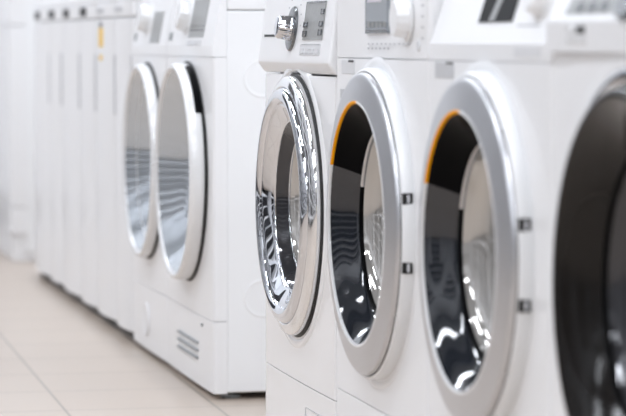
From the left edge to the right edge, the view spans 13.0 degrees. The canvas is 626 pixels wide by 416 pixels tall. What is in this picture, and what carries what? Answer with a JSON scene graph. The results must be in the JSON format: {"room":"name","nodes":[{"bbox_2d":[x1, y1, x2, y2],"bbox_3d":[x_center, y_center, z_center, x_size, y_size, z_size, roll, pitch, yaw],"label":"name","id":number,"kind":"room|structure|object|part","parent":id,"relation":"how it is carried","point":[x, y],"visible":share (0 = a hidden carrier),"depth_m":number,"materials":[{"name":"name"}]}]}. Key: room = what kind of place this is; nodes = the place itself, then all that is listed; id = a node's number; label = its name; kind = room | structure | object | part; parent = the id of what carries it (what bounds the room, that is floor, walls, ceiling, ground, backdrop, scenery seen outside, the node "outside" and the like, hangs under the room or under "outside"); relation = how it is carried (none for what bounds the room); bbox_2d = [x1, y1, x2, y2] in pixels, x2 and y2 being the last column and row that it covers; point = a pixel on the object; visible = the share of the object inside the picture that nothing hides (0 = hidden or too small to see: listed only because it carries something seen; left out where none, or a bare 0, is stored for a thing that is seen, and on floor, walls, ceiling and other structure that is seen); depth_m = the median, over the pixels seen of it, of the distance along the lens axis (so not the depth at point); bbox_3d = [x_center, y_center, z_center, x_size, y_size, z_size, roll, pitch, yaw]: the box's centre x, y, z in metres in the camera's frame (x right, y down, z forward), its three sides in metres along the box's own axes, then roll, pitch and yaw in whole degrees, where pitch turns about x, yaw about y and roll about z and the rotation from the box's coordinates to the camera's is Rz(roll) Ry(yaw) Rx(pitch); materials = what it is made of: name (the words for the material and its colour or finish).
{"room":"appliance store","nodes":[
{"label":"appliance store","id":0,"kind":"room"},
{"bbox_2d":[0,252,265,415],"bbox_3d":[-0.498,0.572,3.361,5.600,0.050,14.700,-1,4,-12],"label":"floor","id":1,"kind":"structure","parent":0,"point":[59,357],"depth_m":6.29,"materials":[{"name":"beige tile"}]},
{"bbox_2d":[0,0,66,261],"bbox_3d":[-0.797,-0.746,9.669,0.610,1.820,0.600,-1,4,-12],"label":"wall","id":2,"kind":"structure","parent":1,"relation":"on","point":[17,85],"depth_m":9.36,"materials":[{"name":"white paint"}]},
{"bbox_3d":[-1.067,-1.144,9.585,0.056,1.016,0.600,-1,4,-12],"label":"door","id":3,"kind":"part","parent":2,"relation":"part of","materials":[{"name":"white metal"}]},
{"bbox_3d":[-1.067,-0.328,9.634,0.056,0.615,0.600,-1,4,-12],"label":"door","id":4,"kind":"part","parent":2,"relation":"part of","materials":[{"name":"white ceramic"}]},
{"bbox_3d":[-1.067,0.027,9.656,0.056,0.093,0.600,-1,4,-12],"label":"drawer","id":5,"kind":"part","parent":2,"relation":"part of","materials":[{"name":"white ceramic"}]},
{"bbox_2d":[34,3,56,285],"bbox_3d":[-0.571,-0.209,8.682,0.598,0.868,0.404,-1,4,-12],"label":"appliance","id":6,"kind":"object","parent":1,"relation":"on","point":[41,30],"visible":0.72,"depth_m":8.53,"materials":[{"name":"white metal"}]},
{"bbox_2d":[34,3,49,9],"bbox_3d":[-0.567,-0.634,8.658,0.591,0.017,0.404,-1,4,-12],"label":"countertop","id":7,"kind":"structure","parent":6,"relation":"on","point":[43,5],"depth_m":8.52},
{"bbox_3d":[-0.844,-0.190,8.623,0.037,0.780,0.404,-1,4,-12],"label":"panel","id":8,"kind":"part","parent":6,"relation":"part of","materials":[{"name":"white metal"}]},
{"bbox_3d":[-0.844,-0.602,8.598,0.037,0.038,0.404,-1,4,-12],"label":"control panel","id":9,"kind":"part","parent":6,"relation":"part of","materials":[{"name":"white plastic"}]},
{"bbox_2d":[48,1,69,293],"bbox_3d":[-0.495,-0.189,8.341,0.598,0.868,0.288,-1,4,-12],"label":"appliance","id":10,"kind":"object","parent":1,"relation":"on","point":[55,11],"visible":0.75,"depth_m":8.21,"materials":[{"name":"white metal"}]},
{"bbox_2d":[50,1,61,7],"bbox_3d":[-0.492,-0.614,8.316,0.591,0.017,0.288,-1,4,-12],"label":"countertop","id":11,"kind":"structure","parent":10,"relation":"on","point":[53,4],"depth_m":8.20,"materials":[{"name":"white"}]},
{"bbox_3d":[-0.768,-0.170,8.282,0.037,0.780,0.288,-1,4,-12],"label":"panel","id":12,"kind":"part","parent":10,"relation":"part of","materials":[{"name":"white metal"}]},
{"bbox_3d":[-0.768,-0.581,8.257,0.037,0.038,0.288,-1,4,-12],"label":"control panel","id":13,"kind":"part","parent":10,"relation":"part of","materials":[{"name":"white plastic"}]},
{"bbox_2d":[62,0,87,306],"bbox_3d":[-0.421,-0.169,8.004,0.598,0.868,0.396,-1,4,-12],"label":"appliance","id":14,"kind":"object","parent":1,"relation":"on","point":[70,9],"visible":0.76,"depth_m":7.85,"materials":[{"name":"white metal"}]},
{"bbox_2d":[62,0,79,6],"bbox_3d":[-0.417,-0.593,7.979,0.591,0.017,0.396,-1,4,-12],"label":"countertop","id":15,"kind":"structure","parent":14,"relation":"on","point":[69,2],"depth_m":7.86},
{"bbox_3d":[-0.694,-0.149,7.945,0.037,0.780,0.396,-1,4,-12],"label":"panel","id":16,"kind":"part","parent":14,"relation":"part of","materials":[{"name":"white metal"}]},
{"bbox_3d":[-0.694,-0.561,7.920,0.037,0.038,0.396,-1,4,-12],"label":"control panel","id":17,"kind":"part","parent":14,"relation":"part of","materials":[{"name":"white plastic"}]},
{"bbox_2d":[80,0,104,317],"bbox_3d":[-0.343,-0.147,7.650,0.598,0.868,0.322,-1,4,-12],"label":"appliance","id":18,"kind":"object","parent":1,"relation":"on","point":[88,76],"visible":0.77,"depth_m":7.51,"materials":[{"name":"white metal"}]},
{"bbox_2d":[80,0,96,4],"bbox_3d":[-0.339,-0.572,7.625,0.591,0.017,0.322,-1,4,-12],"label":"countertop","id":19,"kind":"structure","parent":18,"relation":"on","point":[82,2],"depth_m":7.52,"materials":[{"name":"white"}]},
{"bbox_3d":[-0.615,-0.128,7.591,0.037,0.780,0.322,-1,4,-12],"label":"panel","id":20,"kind":"part","parent":18,"relation":"part of","materials":[{"name":"white metal"}]},
{"bbox_3d":[-0.615,-0.540,7.566,0.037,0.038,0.322,-1,4,-12],"label":"control panel","id":21,"kind":"part","parent":18,"relation":"part of","materials":[{"name":"white plastic"}]},
{"bbox_2d":[96,0,124,330],"bbox_3d":[-0.269,-0.127,7.317,0.598,0.868,0.354,-1,4,-12],"label":"appliance","id":22,"kind":"object","parent":1,"relation":"on","point":[105,28],"visible":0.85,"depth_m":7.17,"materials":[{"name":"white metal"}]},
{"bbox_2d":[96,0,115,3],"bbox_3d":[-0.265,-0.552,7.292,0.591,0.017,0.354,-1,4,-12],"label":"countertop","id":23,"kind":"structure","parent":22,"relation":"on","point":[97,1],"depth_m":7.20,"materials":[{"name":"white"}]},
{"bbox_3d":[-0.541,-0.108,7.258,0.037,0.780,0.354,-1,4,-12],"label":"panel","id":24,"kind":"part","parent":22,"relation":"part of","materials":[{"name":"white metal"}]},
{"bbox_3d":[-0.541,-0.519,7.233,0.037,0.038,0.354,-1,4,-12],"label":"control panel","id":25,"kind":"part","parent":22,"relation":"part of","materials":[{"name":"white plastic"}]},
{"bbox_2d":[115,0,139,338],"bbox_3d":[-0.199,-0.108,7.002,0.598,0.868,0.284,-1,4,-12],"label":"appliance","id":26,"kind":"object","parent":1,"relation":"on","point":[125,27],"visible":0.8,"depth_m":6.89,"materials":[{"name":"white metal"}]},
{"bbox_3d":[-0.472,-0.500,6.918,0.037,0.038,0.284,-1,4,-12],"label":"control panel","id":27,"kind":"part","parent":26,"relation":"part of","materials":[{"name":"white plastic"}]},
{"bbox_2d":[122,0,173,361],"bbox_3d":[-0.120,-0.082,6.607,0.616,0.863,0.512,-1,4,-12],"label":"washing machine","id":28,"kind":"object","parent":1,"relation":"on","point":[150,273],"visible":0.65,"depth_m":6.58,"materials":[{"name":"white metal"}]},
{"bbox_3d":[-0.408,-0.113,6.541,0.027,0.461,0.461,-1,4,-12],"label":"door","id":29,"kind":"part","parent":28,"relation":"part of","materials":[{"name":"silver metal"}]},
{"bbox_3d":[-0.357,-0.114,6.552,0.046,0.350,0.350,-1,4,-12],"label":"door glass","id":30,"kind":"part","parent":28,"relation":"part of","materials":[{"name":"glass"}]},
{"bbox_3d":[-0.377,0.264,6.571,0.032,0.151,0.512,-1,4,-12],"label":"kick panel","id":31,"kind":"part","parent":28,"relation":"part of","materials":[{"name":"white ceramic"}]},
{"bbox_3d":[-0.377,-0.087,6.550,0.032,0.551,0.512,-1,4,-12],"label":"panel","id":32,"kind":"part","parent":28,"relation":"part of","materials":[{"name":"white ceramic"}]},
{"bbox_3d":[-0.377,-0.436,6.529,0.031,0.145,0.512,-1,4,-12],"label":"control panel","id":33,"kind":"part","parent":28,"relation":"part of","materials":[{"name":"white plastic"}]},
{"bbox_2d":[154,0,279,397],"bbox_3d":[-0.005,-0.049,6.066,0.624,0.863,0.584,-1,4,-12],"label":"washing machine","id":34,"kind":"object","parent":1,"relation":"on","point":[211,107],"visible":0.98,"depth_m":5.76,"materials":[{"name":"white metal"}]},
{"bbox_3d":[-0.292,-0.080,6.000,0.035,0.474,0.474,-1,4,-12],"label":"door","id":35,"kind":"part","parent":34,"relation":"part of","materials":[{"name":"silver metal"}]},
{"bbox_3d":[-0.245,-0.081,6.011,0.046,0.363,0.363,-1,4,-12],"label":"door glass","id":36,"kind":"part","parent":34,"relation":"part of","materials":[{"name":"glass"}]},
{"bbox_3d":[-0.256,-0.252,5.864,0.016,0.103,0.136,-1,4,-12],"label":"door handle","id":37,"kind":"part","parent":34,"relation":"part of","materials":[{"name":"plastic"}]},
{"bbox_3d":[-0.257,-0.403,5.989,0.031,0.145,0.584,-1,4,-12],"label":"control panel","id":38,"kind":"part","parent":34,"relation":"part of","materials":[{"name":"white plastic"}]},
{"bbox_3d":[-0.258,-0.055,6.010,0.032,0.551,0.584,-1,4,-12],"label":"panel","id":39,"kind":"part","parent":34,"relation":"part of","materials":[{"name":"white metal"}]},
{"bbox_3d":[-0.258,0.297,6.031,0.032,0.151,0.584,-1,4,-12],"label":"kick panel","id":40,"kind":"part","parent":34,"relation":"part of","materials":[{"name":"white metal"}]},
{"bbox_2d":[227,0,265,10],"bbox_3d":[0.029,-0.456,6.049,0.554,0.048,0.582,-1,4,-12],"label":"countertop","id":41,"kind":"structure","parent":34,"relation":"on","point":[232,5],"depth_m":5.72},
{"bbox_2d":[255,0,337,415],"bbox_3d":[0.241,0.018,4.961,0.623,0.863,0.597,-1,4,-12],"label":"washing machine","id":42,"kind":"object","parent":1,"relation":"on","point":[299,37],"visible":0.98,"depth_m":4.84,"materials":[{"name":"metal"}]},
{"bbox_3d":[0.001,-0.005,4.918,0.030,0.256,0.256,-1,4,-12],"label":"door glass","id":43,"kind":"part","parent":42,"relation":"part of","materials":[{"name":"clear glass"}]},
{"bbox_3d":[-0.044,-0.004,4.909,0.022,0.464,0.464,-1,4,-12],"label":"door","id":44,"kind":"part","parent":42,"relation":"part of","materials":[{"name":"silver metal"}]},
{"bbox_3d":[-0.004,-0.324,4.886,0.074,0.170,0.597,-1,4,-12],"label":"control panel","id":45,"kind":"part","parent":42,"relation":"part of","materials":[{"name":"white plastic"}]},
{"bbox_3d":[-0.013,0.374,4.926,0.033,0.130,0.597,-1,4,-12],"label":"kick panel","id":46,"kind":"part","parent":42,"relation":"part of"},
{"bbox_3d":[-0.013,0.035,4.905,0.033,0.545,0.597,-1,4,-12],"label":"panel","id":47,"kind":"part","parent":42,"relation":"part of","materials":[{"name":"white metal"}]},
{"bbox_2d":[326,0,443,415],"bbox_3d":[0.371,0.053,4.375,0.621,0.863,0.597,-1,4,-12],"label":"washing machine","id":48,"kind":"object","parent":1,"relation":"on","point":[381,129],"visible":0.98,"depth_m":4.25,"materials":[{"name":"white metal"}]},
{"bbox_3d":[0.050,-0.119,4.391,0.006,0.108,0.182,-1,4,-12],"label":"orange trim","id":49,"kind":"part","parent":48,"relation":"part of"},
{"bbox_3d":[0.118,0.397,4.340,0.030,0.155,0.597,-1,4,-12],"label":"kick panel","id":50,"kind":"part","parent":48,"relation":"part of","materials":[{"name":"white ceramic"}]},
{"bbox_3d":[0.072,0.025,4.322,0.014,0.476,0.476,-1,4,-12],"label":"door","id":51,"kind":"part","parent":48,"relation":"part of","materials":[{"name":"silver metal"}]},
{"bbox_3d":[0.132,0.024,4.335,0.037,0.295,0.295,-1,4,-12],"label":"door glass","id":52,"kind":"part","parent":48,"relation":"part of","materials":[{"name":"clear glass"}]},
{"bbox_3d":[0.118,0.042,4.318,0.030,0.552,0.597,-1,4,-12],"label":"panel","id":53,"kind":"part","parent":48,"relation":"part of","materials":[{"name":"white ceramic"}]},
{"bbox_3d":[0.133,-0.304,4.301,0.060,0.140,0.597,-1,4,-12],"label":"control panel","id":54,"kind":"part","parent":48,"relation":"part of","materials":[{"name":"white plastic"}]},
{"bbox_2d":[418,0,575,415],"bbox_3d":[0.501,0.088,3.790,0.621,0.863,0.597,-1,4,-12],"label":"washing machine","id":55,"kind":"object","parent":1,"relation":"on","point":[485,226],"visible":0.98,"depth_m":3.66,"materials":[{"name":"white metal"}]},
{"bbox_3d":[0.180,-0.084,3.807,0.006,0.108,0.182,-1,4,-12],"label":"orange trim","id":56,"kind":"part","parent":55,"relation":"part of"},
{"bbox_3d":[0.202,0.060,3.737,0.014,0.476,0.476,-1,4,-12],"label":"door","id":57,"kind":"part","parent":55,"relation":"part of","materials":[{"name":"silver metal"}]},
{"bbox_3d":[0.262,0.060,3.750,0.037,0.295,0.295,-1,4,-12],"label":"door glass","id":58,"kind":"part","parent":55,"relation":"part of","materials":[{"name":"clear glass"}]},
{"bbox_3d":[0.247,0.078,3.734,0.030,0.552,0.597,-1,4,-12],"label":"panel","id":59,"kind":"part","parent":55,"relation":"part of","materials":[{"name":"white ceramic"}]},
{"bbox_3d":[0.262,-0.269,3.716,0.060,0.140,0.597,-1,4,-12],"label":"control panel","id":60,"kind":"part","parent":55,"relation":"part of","materials":[{"name":"white plastic"}]},
{"bbox_3d":[0.275,-0.200,3.525,0.003,0.013,0.115,-1,4,-12],"label":"name plate","id":61,"kind":"part","parent":55,"relation":"part of","materials":[{"name":"white plastic"}]},
{"bbox_2d":[546,0,625,415],"bbox_3d":[0.637,0.118,3.202,0.610,0.874,0.606,-1,4,-12],"label":"washing machine","id":62,"kind":"object","parent":1,"relation":"on","point":[589,263],"visible":1,"depth_m":3.30,"materials":[{"name":"white metal"}]},
{"bbox_3d":[0.387,-0.240,3.130,0.070,0.126,0.597,-1,4,-12],"label":"control panel","id":63,"kind":"part","parent":62,"relation":"part of","materials":[{"name":"white plastic"}]},
{"bbox_3d":[0.413,0.102,3.140,0.042,0.348,0.348,-1,4,-12],"label":"door glass","id":64,"kind":"part","parent":62,"relation":"part of","materials":[{"name":"black glass"}]}
]}

